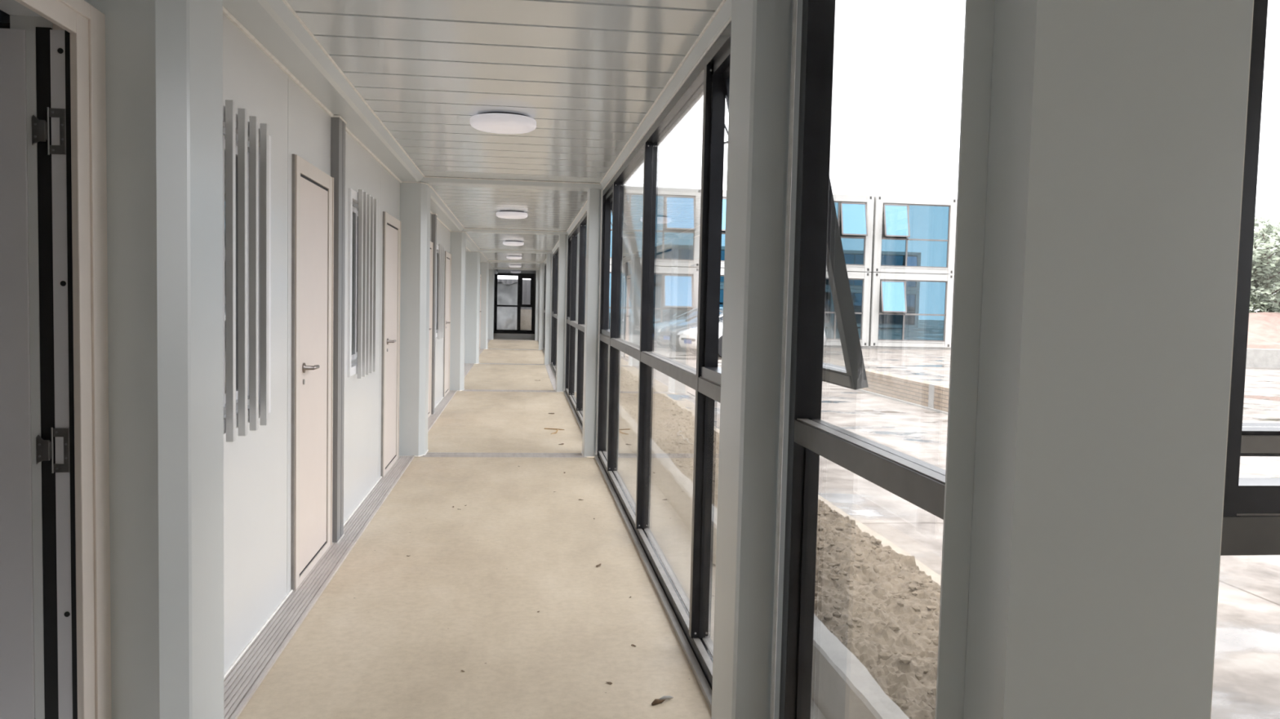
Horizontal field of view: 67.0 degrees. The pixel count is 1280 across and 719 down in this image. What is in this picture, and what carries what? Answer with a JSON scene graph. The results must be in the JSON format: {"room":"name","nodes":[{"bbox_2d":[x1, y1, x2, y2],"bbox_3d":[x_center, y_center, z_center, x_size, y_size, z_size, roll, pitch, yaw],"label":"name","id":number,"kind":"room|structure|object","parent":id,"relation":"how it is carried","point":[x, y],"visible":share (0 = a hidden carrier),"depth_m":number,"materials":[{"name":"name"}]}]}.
{"room":"office building corridor","nodes":[
{"label":"office building corridor","id":0,"kind":"room"},
{"bbox_2d":[0,9,358,392],"bbox_3d":[-5.133,-0.992,18.134,3.430,2.660,43.900,1,3,-7],"label":"wall","id":1,"kind":"structure","parent":0,"point":[4,17],"depth_m":5.53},
{"bbox_2d":[223,396,444,679],"bbox_3d":[-3.389,0.264,18.250,0.048,0.010,31.150,1,3,-7],"label":"baseboard","id":2,"kind":"structure","parent":1,"relation":"attached to","point":[249,644],"depth_m":4.23,"materials":[{"name":"grey metal"}]},
{"bbox_2d":[0,0,450,674],"bbox_3d":[-1.849,-0.200,5.767,0.102,2.505,18.300,1,3,-7],"label":"wall","id":3,"kind":"structure","parent":0,"point":[257,465],"depth_m":4.34,"materials":[{"name":"white paint"}]},
{"bbox_2d":[0,0,111,718],"bbox_3d":[-1.726,0.244,1.737,0.968,2.105,1.230,1,3,-7],"label":"door","id":4,"kind":"structure","parent":3,"relation":"in","point":[55,622],"depth_m":2.27,"materials":[{"name":"beige paint"}]},
{"bbox_2d":[222,105,271,433],"bbox_3d":[-1.564,-0.328,3.624,0.095,1.180,1.020,1,3,-7],"label":"window","id":5,"kind":"structure","parent":3,"relation":"in","point":[224,107],"depth_m":4.05,"materials":[{"name":"white metal"}]},
{"bbox_2d":[225,99,268,442],"bbox_3d":[-1.502,-0.324,3.657,0.026,1.230,0.651,1,3,-7],"label":"wall slats","id":6,"kind":"object","parent":5,"relation":"attached to","point":[230,105],"visible":0.78,"depth_m":3.66,"materials":[{"name":"grey metal"}]},
{"bbox_2d":[290,154,333,591],"bbox_3d":[-1.701,0.052,5.047,0.124,2.095,0.904,1,3,-7],"label":"door","id":7,"kind":"structure","parent":3,"relation":"in","point":[313,189],"depth_m":4.97,"materials":[{"name":"beige paint"}]},
{"bbox_2d":[330,115,346,543],"bbox_3d":[-1.752,-0.159,5.605,0.053,2.447,0.209,1,3,-7],"label":"post","id":8,"kind":"object","parent":3,"relation":"attached to","point":[338,123],"visible":0.91,"depth_m":5.55,"materials":[{"name":"grey metal"}]},
{"bbox_2d":[347,187,358,377],"bbox_3d":[-1.923,-0.512,6.556,0.095,1.180,1.020,1,3,-7],"label":"window","id":9,"kind":"structure","parent":3,"relation":"in","point":[353,195],"depth_m":6.28,"materials":[{"name":"white metal"}]},
{"bbox_2d":[356,189,377,378],"bbox_3d":[-1.866,-0.509,6.619,0.026,1.230,0.651,1,3,-7],"label":"wall slats","id":10,"kind":"object","parent":9,"relation":"attached to","point":[367,205],"visible":1,"depth_m":6.58,"materials":[{"name":"grey metal"}]},
{"bbox_2d":[381,211,400,477],"bbox_3d":[-2.069,-0.135,8.043,0.124,2.095,0.945,1,3,-7],"label":"door","id":11,"kind":"structure","parent":3,"relation":"in","point":[391,273],"depth_m":7.96,"materials":[{"name":"beige paint"}]},
{"bbox_2d":[427,241,433,417],"bbox_3d":[-2.475,-0.337,11.257,0.124,2.095,0.904,1,3,-7],"label":"door","id":12,"kind":"structure","parent":3,"relation":"in","point":[431,242],"depth_m":11.58,"materials":[{"name":"beige paint"}]},
{"bbox_2d":[431,213,437,414],"bbox_3d":[-2.526,-0.547,11.815,0.053,2.447,0.209,1,3,-7],"label":"post","id":13,"kind":"object","parent":3,"relation":"attached to","point":[433,228],"visible":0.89,"depth_m":11.75,"materials":[{"name":"white metal"}]},
{"bbox_2d":[435,244,438,337],"bbox_3d":[-2.697,-0.900,12.766,0.095,1.180,1.020,1,3,-7],"label":"window","id":14,"kind":"structure","parent":3,"relation":"in","point":[436,333],"depth_m":12.32,"materials":[{"name":"white metal"}]},
{"bbox_2d":[437,244,444,339],"bbox_3d":[-2.639,-0.898,12.829,0.026,1.230,0.651,1,3,-7],"label":"window grille","id":15,"kind":"object","parent":14,"relation":"attached to","point":[441,248],"visible":1,"depth_m":12.68,"materials":[{"name":"grey metal"}]},
{"bbox_2d":[443,251,451,397],"bbox_3d":[-2.842,-0.524,14.253,0.124,2.095,0.945,1,3,-7],"label":"door","id":16,"kind":"structure","parent":3,"relation":"in","point":[447,278],"depth_m":14.17,"materials":[{"name":"beige paint"}]},
{"bbox_2d":[236,333,711,718],"bbox_3d":[-0.919,0.401,18.789,5.400,0.200,43.800,1,3,-7],"label":"floor","id":17,"kind":"structure","parent":0,"point":[392,634],"depth_m":4.63,"materials":[{"name":"concrete"}]},
{"bbox_2d":[84,0,223,718],"bbox_3d":[-1.288,0.030,2.583,0.239,2.451,0.384,1,3,-7],"label":"steel column","id":18,"kind":"structure","parent":17,"relation":"on","point":[164,58],"depth_m":2.44,"materials":[{"name":"white metal"}]},
{"bbox_2d":[223,455,414,718],"bbox_3d":[-1.749,1.063,5.722,0.168,0.034,5.970,1,3,-7],"label":"floor strip","id":19,"kind":"object","parent":17,"relation":"on","point":[243,680],"visible":0.84,"depth_m":4.37,"materials":[{"name":"metal"}]},
{"bbox_2d":[399,181,431,457],"bbox_3d":[-2.049,-0.358,8.794,0.239,2.451,0.384,1,3,-7],"label":"steel column","id":20,"kind":"structure","parent":17,"relation":"on","point":[415,197],"depth_m":8.63,"materials":[{"name":"white metal"}]},
{"bbox_2d":[427,390,457,432],"bbox_3d":[-2.533,0.674,11.936,0.148,0.034,5.980,1,3,-7],"label":"floor strip","id":21,"kind":"object","parent":17,"relation":"on","point":[445,401],"visible":0.49,"depth_m":12.44,"materials":[{"name":"metal"}]},
{"bbox_2d":[449,231,466,391],"bbox_3d":[-2.837,-0.748,15.012,0.239,2.451,0.384,1,3,-7],"label":"steel column","id":22,"kind":"structure","parent":17,"relation":"on","point":[458,239],"depth_m":14.85,"materials":[{"name":"white metal"}]},
{"bbox_2d":[464,363,474,377],"bbox_3d":[-3.428,0.283,18.141,0.348,0.034,5.980,1,3,-7],"label":"floor strip","id":23,"kind":"object","parent":17,"relation":"on","point":[468,366],"visible":0.22,"depth_m":19.83,"materials":[{"name":"metal"}]},
{"bbox_2d":[464,251,480,364],"bbox_3d":[-3.729,-1.139,21.218,0.419,2.451,0.384,1,3,-7],"label":"steel column","id":24,"kind":"structure","parent":17,"relation":"on","point":[472,281],"depth_m":21.05,"materials":[{"name":"white metal"}]},
{"bbox_2d":[480,262,488,349],"bbox_3d":[-4.417,-1.524,27.408,0.239,2.451,0.384,1,3,-7],"label":"steel column","id":25,"kind":"structure","parent":17,"relation":"on","point":[484,265],"depth_m":27.24,"materials":[{"name":"white metal"}]},
{"bbox_2d":[488,269,494,339],"bbox_3d":[-5.221,-1.924,33.795,0.239,2.451,0.384,1,3,-7],"label":"steel column","id":26,"kind":"structure","parent":17,"relation":"on","point":[491,272],"depth_m":33.64,"materials":[{"name":"white metal"}]},
{"bbox_2d":[420,452,586,457],"bbox_3d":[-1.247,0.904,8.908,1.500,0.057,0.240,1,3,-7],"label":"floor strip","id":27,"kind":"object","parent":17,"relation":"on","point":[428,454],"visible":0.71,"depth_m":8.88,"materials":[{"name":"metal"}]},
{"bbox_2d":[477,363,543,364],"bbox_3d":[-2.795,0.126,21.348,1.545,0.057,0.240,1,3,-7],"label":"floor strip","id":28,"kind":"object","parent":17,"relation":"on","point":[477,363],"visible":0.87,"depth_m":21.29,"materials":[{"name":"metal"}]},
{"bbox_2d":[462,389,559,392],"bbox_3d":[-2.012,0.515,15.129,1.505,0.057,0.240,1,3,-7],"label":"floor strip","id":29,"kind":"object","parent":17,"relation":"on","point":[477,390],"visible":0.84,"depth_m":15.09,"materials":[{"name":"metal"}]},
{"bbox_2d":[499,339,524,340],"bbox_3d":[-4.356,-0.661,33.917,1.585,0.057,0.240,1,3,-7],"label":"floor strip","id":30,"kind":"object","parent":17,"relation":"on","point":[500,340],"visible":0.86,"depth_m":33.81,"materials":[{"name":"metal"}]},
{"bbox_2d":[488,348,537,350],"bbox_3d":[-3.563,-0.261,27.528,1.565,0.057,0.240,1,3,-7],"label":"floor strip","id":31,"kind":"object","parent":17,"relation":"on","point":[488,348],"visible":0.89,"depth_m":27.47,"materials":[{"name":"metal"}]},
{"bbox_2d":[534,270,539,340],"bbox_3d":[-3.577,-1.920,33.969,0.216,2.500,0.269,1,3,-7],"label":"steel column","id":32,"kind":"structure","parent":17,"relation":"on","point":[537,274],"depth_m":33.85,"materials":[{"name":"white metal"}]},
{"bbox_2d":[537,263,544,350],"bbox_3d":[-2.774,-1.520,27.582,0.216,2.500,0.269,1,3,-7],"label":"steel column","id":33,"kind":"structure","parent":17,"relation":"on","point":[542,265],"depth_m":27.47,"materials":[{"name":"white metal"}]},
{"bbox_2d":[542,263,546,354],"bbox_3d":[-2.308,-1.293,24.513,0.163,2.435,5.970,1,3,-7],"label":"window","id":34,"kind":"structure","parent":17,"relation":"on","point":[545,264],"depth_m":27.37,"materials":[{"name":"black metal"}]},
{"bbox_2d":[543,253,553,364],"bbox_3d":[-1.996,-1.133,21.403,0.216,2.500,0.269,1,3,-7],"label":"steel column","id":35,"kind":"structure","parent":17,"relation":"on","point":[548,286],"depth_m":21.29,"materials":[{"name":"white metal"}]},
{"bbox_2d":[545,364,555,390],"bbox_3d":[-1.647,0.315,18.316,0.165,0.014,5.950,1,3,-7],"label":"floor strip","id":36,"kind":"object","parent":17,"relation":"on","point":[550,373],"visible":0.43,"depth_m":18.12,"materials":[{"name":"metal"}]},
{"bbox_2d":[544,428,564,434],"bbox_3d":[-0.933,0.784,10.586,0.223,0.015,0.427,1,3,-7],"label":"twig","id":37,"kind":"object","parent":17,"relation":"on","point":[557,429],"visible":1,"depth_m":10.73,"materials":[{"name":"brown wood"}]},
{"bbox_2d":[550,247,558,377],"bbox_3d":[-1.518,-0.905,18.316,0.163,2.435,6.010,1,3,-7],"label":"window","id":38,"kind":"structure","parent":17,"relation":"on","point":[555,256],"depth_m":20.17,"materials":[{"name":"black metal"}]},
{"bbox_2d":[555,234,568,392],"bbox_3d":[-1.193,-0.743,15.186,0.216,2.500,0.269,1,3,-7],"label":"steel column","id":39,"kind":"structure","parent":17,"relation":"on","point":[563,239],"depth_m":15.07,"materials":[{"name":"white metal"}]},
{"bbox_2d":[563,211,609,434],"bbox_3d":[-0.723,-0.515,12.098,0.163,2.435,6.010,1,3,-7],"label":"window","id":40,"kind":"structure","parent":17,"relation":"on","point":[576,261],"depth_m":12.95,"materials":[{"name":"black metal"}]},
{"bbox_2d":[581,188,611,457],"bbox_3d":[-0.406,-0.354,8.968,0.216,2.500,0.269,1,3,-7],"label":"steel column","id":41,"kind":"structure","parent":17,"relation":"on","point":[594,197],"depth_m":8.85,"materials":[{"name":"white metal"}]},
{"bbox_2d":[651,696,673,705],"bbox_3d":[0.080,1.227,3.488,0.100,0.022,0.017,-2,5,-42],"label":"dead leaf","id":42,"kind":"object","parent":17,"relation":"on","point":[663,699],"visible":1,"depth_m":3.48,"materials":[{"name":"brown plant"}]},
{"bbox_2d":[594,21,868,712],"bbox_3d":[0.165,-0.125,5.897,0.393,2.435,6.000,1,3,-7],"label":"window","id":43,"kind":"structure","parent":17,"relation":"on","point":[628,361],"depth_m":5.00,"materials":[{"name":"black metal"}]},
{"bbox_2d":[711,0,802,718],"bbox_3d":[0.358,0.035,2.742,0.216,2.500,0.299,1,3,-7],"label":"steel column","id":44,"kind":"structure","parent":17,"relation":"on","point":[766,35],"depth_m":2.62,"materials":[{"name":"grey metal"}]},
{"bbox_2d":[778,0,945,718],"bbox_3d":[0.491,0.114,2.028,0.098,2.435,1.125,1,3,-7],"label":"window","id":45,"kind":"structure","parent":17,"relation":"on","point":[921,483],"depth_m":2.52,"materials":[{"name":"black metal"}]},
{"bbox_2d":[934,0,1253,718],"bbox_3d":[0.630,0.119,1.397,0.353,2.505,0.160,1,3,-7],"label":"post","id":46,"kind":"object","parent":17,"relation":"on","point":[1102,145],"visible":1,"depth_m":1.32,"materials":[{"name":"grey metal"}]},
{"bbox_2d":[1220,0,1279,555],"bbox_3d":[2.299,0.171,1.779,3.060,2.435,0.393,1,3,-7],"label":"window","id":47,"kind":"structure","parent":17,"relation":"on","point":[1251,526],"depth_m":1.43,"materials":[{"name":"black metal"}]},
{"bbox_2d":[286,0,722,273],"bbox_3d":[-0.747,-2.222,18.646,5.180,0.050,43.800,1,3,-7],"label":"ceiling","id":48,"kind":"structure","parent":0,"point":[588,73],"depth_m":4.70,"materials":[{"name":"white metal"}]},
{"bbox_2d":[222,0,423,182],"bbox_3d":[-1.693,-1.432,5.441,0.328,0.110,6.270,1,3,-7],"label":"beam","id":49,"kind":"structure","parent":48,"relation":"attached to","point":[272,23],"depth_m":4.41,"materials":[{"name":"grey metal"}]},
{"bbox_2d":[419,181,463,231],"bbox_3d":[-2.467,-1.821,11.656,0.328,0.110,6.280,1,3,-7],"label":"beam","id":50,"kind":"structure","parent":48,"relation":"attached to","point":[437,206],"depth_m":11.78,"materials":[{"name":"grey metal"}]},
{"bbox_2d":[466,234,479,251],"bbox_3d":[-3.263,-2.210,17.874,0.328,0.110,6.280,1,3,-7],"label":"beam","id":51,"kind":"structure","parent":48,"relation":"attached to","point":[470,245],"depth_m":18.89,"materials":[{"name":"grey metal"}]},
{"bbox_2d":[222,0,731,190],"bbox_3d":[-0.860,-1.396,5.687,1.814,0.072,5.950,1,3,-7],"label":"sealant","id":52,"kind":"structure","parent":48,"relation":"attached to","point":[225,11],"depth_m":4.46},
{"bbox_2d":[480,253,488,262],"bbox_3d":[-4.053,-2.598,24.072,0.328,0.110,6.240,1,3,-7],"label":"beam","id":53,"kind":"structure","parent":48,"relation":"attached to","point":[483,259],"depth_m":25.13,"materials":[{"name":"grey metal"}]},
{"bbox_2d":[470,111,536,133],"bbox_3d":[-0.801,-1.383,5.670,0.386,0.082,0.386,1,3,-7],"label":"ceiling light","id":54,"kind":"object","parent":48,"relation":"attached to","point":[500,122],"visible":1,"depth_m":5.54,"materials":[{"name":"white plastic"}]},
{"bbox_2d":[430,185,586,235],"bbox_3d":[-1.634,-1.785,11.902,1.814,0.072,5.960,1,3,-7],"label":"sealant","id":55,"kind":"structure","parent":48,"relation":"attached to","point":[431,212],"depth_m":12.17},
{"bbox_2d":[495,210,527,218],"bbox_3d":[-1.569,-1.768,11.830,0.386,0.082,0.386,1,3,-7],"label":"ceiling light","id":56,"kind":"object","parent":48,"relation":"attached to","point":[502,214],"visible":1,"depth_m":11.69,"materials":[{"name":"white plastic"}]},
{"bbox_2d":[420,176,603,191],"bbox_3d":[-1.146,-1.620,8.789,1.640,0.106,0.308,1,3,-7],"label":"beam","id":57,"kind":"structure","parent":48,"relation":"attached to","point":[431,180],"depth_m":8.68,"materials":[{"name":"grey metal"}]},
{"bbox_2d":[466,233,559,253],"bbox_3d":[-2.429,-2.175,18.119,1.814,0.072,5.960,1,3,-7],"label":"sealant","id":58,"kind":"structure","parent":48,"relation":"attached to","point":[466,233],"depth_m":18.93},
{"bbox_2d":[502,240,524,245],"bbox_3d":[-2.346,-2.149,17.899,0.386,0.082,0.386,1,3,-7],"label":"ceiling light","id":59,"kind":"object","parent":48,"relation":"attached to","point":[506,242],"visible":1,"depth_m":17.75,"materials":[{"name":"white plastic"}]},
{"bbox_2d":[506,255,521,259],"bbox_3d":[-3.129,-2.533,24.038,0.386,0.082,0.386,1,3,-7],"label":"ceiling light","id":60,"kind":"object","parent":48,"relation":"attached to","point":[510,257],"visible":1,"depth_m":23.89,"materials":[{"name":"white plastic"}]},
{"bbox_2d":[462,227,568,235],"bbox_3d":[-1.933,-2.010,15.007,1.640,0.106,0.308,1,3,-7],"label":"beam","id":61,"kind":"structure","parent":48,"relation":"attached to","point":[465,229],"depth_m":14.89,"materials":[{"name":"grey metal"}]},
{"bbox_2d":[508,264,521,267],"bbox_3d":[-3.920,-2.927,30.326,0.386,0.082,0.386,1,3,-7],"label":"ceiling light","id":62,"kind":"object","parent":48,"relation":"attached to","point":[510,265],"visible":1,"depth_m":30.19,"materials":[{"name":"white plastic"}]},
{"bbox_2d":[478,248,552,253],"bbox_3d":[-2.736,-2.399,21.224,1.640,0.106,0.308,1,3,-7],"label":"beam","id":63,"kind":"structure","parent":48,"relation":"attached to","point":[480,250],"depth_m":21.11,"materials":[{"name":"grey metal"}]},
{"bbox_2d":[487,260,544,263],"bbox_3d":[-3.514,-2.786,27.403,1.640,0.106,0.308,1,3,-7],"label":"beam","id":64,"kind":"structure","parent":48,"relation":"attached to","point":[489,261],"depth_m":27.27,"materials":[{"name":"grey metal"}]},
{"bbox_2d":[511,271,520,273],"bbox_3d":[-4.737,-3.336,36.862,0.386,0.082,0.386,1,3,-7],"label":"ceiling light","id":65,"kind":"object","parent":48,"relation":"attached to","point":[513,272],"visible":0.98,"depth_m":36.72,"materials":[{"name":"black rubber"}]},
{"bbox_2d":[493,267,539,271],"bbox_3d":[-4.317,-3.186,33.790,1.640,0.106,0.308,1,3,-7],"label":"beam","id":66,"kind":"structure","parent":48,"relation":"attached to","point":[505,268],"depth_m":33.67,"materials":[{"name":"grey metal"}]},
{"bbox_2d":[552,234,568,253],"bbox_3d":[-1.466,-2.181,18.096,0.170,0.110,6.280,1,3,-7],"label":"beam","id":67,"kind":"structure","parent":48,"relation":"attached to","point":[557,245],"depth_m":19.13,"materials":[{"name":"grey metal"}]},
{"bbox_2d":[567,188,603,234],"bbox_3d":[-0.670,-1.791,11.879,0.170,0.110,6.280,1,3,-7],"label":"beam","id":68,"kind":"structure","parent":48,"relation":"attached to","point":[584,208],"depth_m":12.17,"materials":[{"name":"grey metal"}]},
{"bbox_2d":[600,0,732,188],"bbox_3d":[0.104,-1.402,5.664,0.170,0.110,6.270,1,3,-7],"label":"beam","id":69,"kind":"structure","parent":48,"relation":"attached to","point":[724,14],"depth_m":4.59,"materials":[{"name":"grey metal"}]},
{"bbox_2d":[493,272,535,333],"bbox_3d":[-5.214,-2.363,40.246,1.790,2.560,0.100,1,3,-7],"label":"wall","id":70,"kind":"structure","parent":0,"point":[534,306],"depth_m":40.26,"materials":[{"name":"black metal"}]},
{"bbox_2d":[494,272,533,332],"bbox_3d":[-5.222,-2.372,40.227,1.570,2.420,0.075,1,3,-7],"label":"window","id":71,"kind":"structure","parent":70,"relation":"in","point":[520,276],"depth_m":40.21,"materials":[{"name":"black metal"}]},
{"bbox_3d":[-4.193,-1.333,24.310,0.090,2.450,5.890,1,3,-7],"label":"wall","id":72,"kind":"structure","parent":0,"visible":0},
{"bbox_2d":[479,274,481,349],"bbox_3d":[-4.430,-1.303,26.688,0.124,2.095,0.945,1,3,-7],"label":"door","id":73,"kind":"structure","parent":72,"relation":"in","point":[480,274],"depth_m":26.98,"materials":[{"name":"beige paint"}]},
{"label":"outside","id":74,"kind":"structure","parent":0,"visible":0},
{"bbox_2d":[1247,311,1279,349],"bbox_3d":[39.742,-0.959,41.808,44.500,1.699,17.400,1,3,-7],"label":"bank","id":75,"kind":"object","parent":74,"point":[1264,327],"visible":0.16,"depth_m":33.17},
{"bbox_2d":[1248,213,1279,312],"bbox_3d":[23.317,-3.339,36.333,4.136,4.378,3.602,4,5,42],"label":"tree","id":76,"kind":"object","parent":75,"relation":"on","point":[1261,279],"visible":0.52,"depth_m":35.71,"materials":[{"name":"green plant"}]},
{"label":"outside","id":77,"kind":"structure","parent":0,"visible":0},
{"bbox_2d":[654,344,1279,718],"bbox_3d":[11.807,0.409,26.709,150.000,0.245,170.000,1,3,-7],"label":"ground","id":78,"kind":"structure","parent":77,"point":[1246,674],"depth_m":8.08,"materials":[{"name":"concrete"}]},
{"bbox_2d":[497,281,517,329],"bbox_3d":[-7.118,-2.544,46.060,2.514,2.360,1.112,1,3,-7],"label":"tarpaulin","id":79,"kind":"object","parent":78,"relation":"on","point":[507,294],"visible":0.31,"depth_m":45.97,"materials":[{"name":"grey plastic"}]},
{"bbox_2d":[497,279,531,321],"bbox_3d":[-4.471,-2.707,48.749,15.000,2.570,0.090,1,3,-7],"label":"hoarding","id":80,"kind":"object","parent":78,"relation":"on","point":[526,283],"visible":0.04,"depth_m":48.51,"materials":[{"name":"white metal"}]},
{"bbox_2d":[520,309,531,330],"bbox_3d":[-5.029,-1.845,46.459,1.640,1.104,0.300,1,3,-7],"label":"wall","id":81,"kind":"structure","parent":78,"relation":"on","point":[526,314],"depth_m":46.26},
{"bbox_2d":[608,265,698,342],"bbox_3d":[-0.913,-2.264,38.905,5.710,2.845,6.174,1,3,-7],"label":"container","id":82,"kind":"object","parent":78,"relation":"on","point":[677,287],"visible":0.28,"depth_m":36.32,"materials":[{"name":"white metal"}]},
{"bbox_2d":[609,187,701,267],"bbox_3d":[-0.844,-5.157,38.729,5.710,2.905,6.182,1,3,-7],"label":"container","id":83,"kind":"object","parent":82,"relation":"on","point":[679,209],"visible":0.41,"depth_m":36.23,"materials":[{"name":"white metal"}]},
{"bbox_2d":[654,306,723,346],"bbox_3d":[2.554,-1.146,35.037,4.572,1.539,2.060,0,4,-19],"label":"car","id":84,"kind":"object","parent":78,"relation":"on","point":[694,312],"visible":0.12,"depth_m":34.48,"materials":[{"name":"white metal"}]},
{"bbox_2d":[657,307,723,350],"bbox_3d":[2.942,-0.992,32.600,4.572,1.539,2.060,0,4,-25],"label":"car","id":85,"kind":"object","parent":78,"relation":"on","point":[668,335],"visible":0.26,"depth_m":31.71,"materials":[{"name":"metal"}]},
{"bbox_2d":[676,315,826,357],"bbox_3d":[3.506,-0.826,30.055,4.572,1.539,2.060,0,4,-25],"label":"car","id":86,"kind":"object","parent":78,"relation":"on","point":[687,339],"visible":0.16,"depth_m":29.13,"materials":[{"name":"white paint"}]},
{"bbox_2d":[680,333,696,341],"bbox_3d":[1.486,-0.664,29.123,0.098,0.200,0.920,0,4,-25],"label":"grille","id":87,"kind":"object","parent":86,"relation":"attached to","point":[684,337],"depth_m":29.08,"materials":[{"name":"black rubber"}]},
{"bbox_2d":[720,268,871,346],"bbox_3d":[5.256,-2.171,39.814,6.580,2.845,5.884,1,3,-7],"label":"container","id":88,"kind":"object","parent":78,"relation":"on","point":[860,282],"visible":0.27,"depth_m":37.26,"materials":[{"name":"white metal"}]},
{"bbox_2d":[720,190,874,272],"bbox_3d":[5.343,-5.056,39.494,6.580,2.905,6.182,1,3,-7],"label":"container","id":89,"kind":"object","parent":88,"relation":"on","point":[855,213],"visible":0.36,"depth_m":37.01,"materials":[{"name":"white metal"}]},
{"bbox_2d":[654,386,941,586],"bbox_3d":[0.129,0.587,18.777,0.117,0.260,33.900,1,3,-7],"label":"kerb","id":90,"kind":"object","parent":78,"relation":"on","point":[935,578],"visible":0.05,"depth_m":6.65,"materials":[{"name":"white concrete"}]},
{"bbox_2d":[654,342,951,350],"bbox_3d":[4.030,-0.729,39.841,15.850,0.093,5.950,1,3,-7],"label":"plinth","id":91,"kind":"object","parent":78,"relation":"on","point":[655,343],"visible":0.02,"depth_m":37.58,"materials":[{"name":"concrete"}]},
{"bbox_2d":[856,369,949,414],"bbox_3d":[4.561,0.520,16.541,0.288,0.400,4.200,1,3,-7],"label":"brick wall","id":92,"kind":"structure","parent":78,"relation":"on","point":[931,396],"depth_m":16.18,"materials":[{"name":"brick"}]},
{"bbox_2d":[868,272,954,347],"bbox_3d":[10.255,-2.081,40.286,3.280,2.845,6.174,1,3,-7],"label":"container","id":93,"kind":"object","parent":78,"relation":"on","point":[907,309],"visible":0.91,"depth_m":37.59,"materials":[{"name":"white metal"}]},
{"bbox_2d":[866,195,957,274],"bbox_3d":[10.324,-4.975,40.110,3.280,2.905,6.182,1,3,-7],"label":"container","id":94,"kind":"object","parent":93,"relation":"on","point":[911,235],"visible":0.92,"depth_m":37.42,"materials":[{"name":"white metal"}]},
{"bbox_2d":[1245,348,1279,368],"bbox_3d":[37.425,0.272,32.668,37.700,0.620,0.400,1,3,-7],"label":"wall","id":95,"kind":"structure","parent":78,"relation":"on","point":[1255,357],"depth_m":30.25,"materials":[{"name":"concrete"}]},
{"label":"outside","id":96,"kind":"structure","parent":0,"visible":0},
{"bbox_2d":[653,482,826,718],"bbox_3d":[-1.004,0.756,16.580,0.500,0.150,39.000,1,3,-7],"label":"ground strip","id":97,"kind":"object","parent":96,"point":[673,537],"depth_m":6.71,"materials":[{"name":"beige concrete"}]},
{"bbox_2d":[653,441,909,718],"bbox_3d":[-0.970,0.432,18.633,0.129,0.265,33.900,1,3,-7],"label":"concrete curb","id":98,"kind":"object","parent":97,"relation":"on","point":[842,687],"visible":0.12,"depth_m":4.00,"materials":[{"name":"grey concrete"}]},
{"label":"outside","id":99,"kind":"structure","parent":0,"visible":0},
{"bbox_2d":[653,388,940,718],"bbox_3d":[-0.466,0.391,19.126,1.000,0.135,32.760,1,3,-7],"label":"soil bed","id":100,"kind":"object","parent":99,"point":[874,598],"visible":0.31,"depth_m":5.12,"materials":[{"name":"brown soil"}]},
{"bbox_2d":[676,431,693,444],"bbox_3d":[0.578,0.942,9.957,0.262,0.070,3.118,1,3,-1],"label":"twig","id":101,"kind":"object","parent":100,"relation":"on","point":[679,431],"visible":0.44,"depth_m":10.85,"materials":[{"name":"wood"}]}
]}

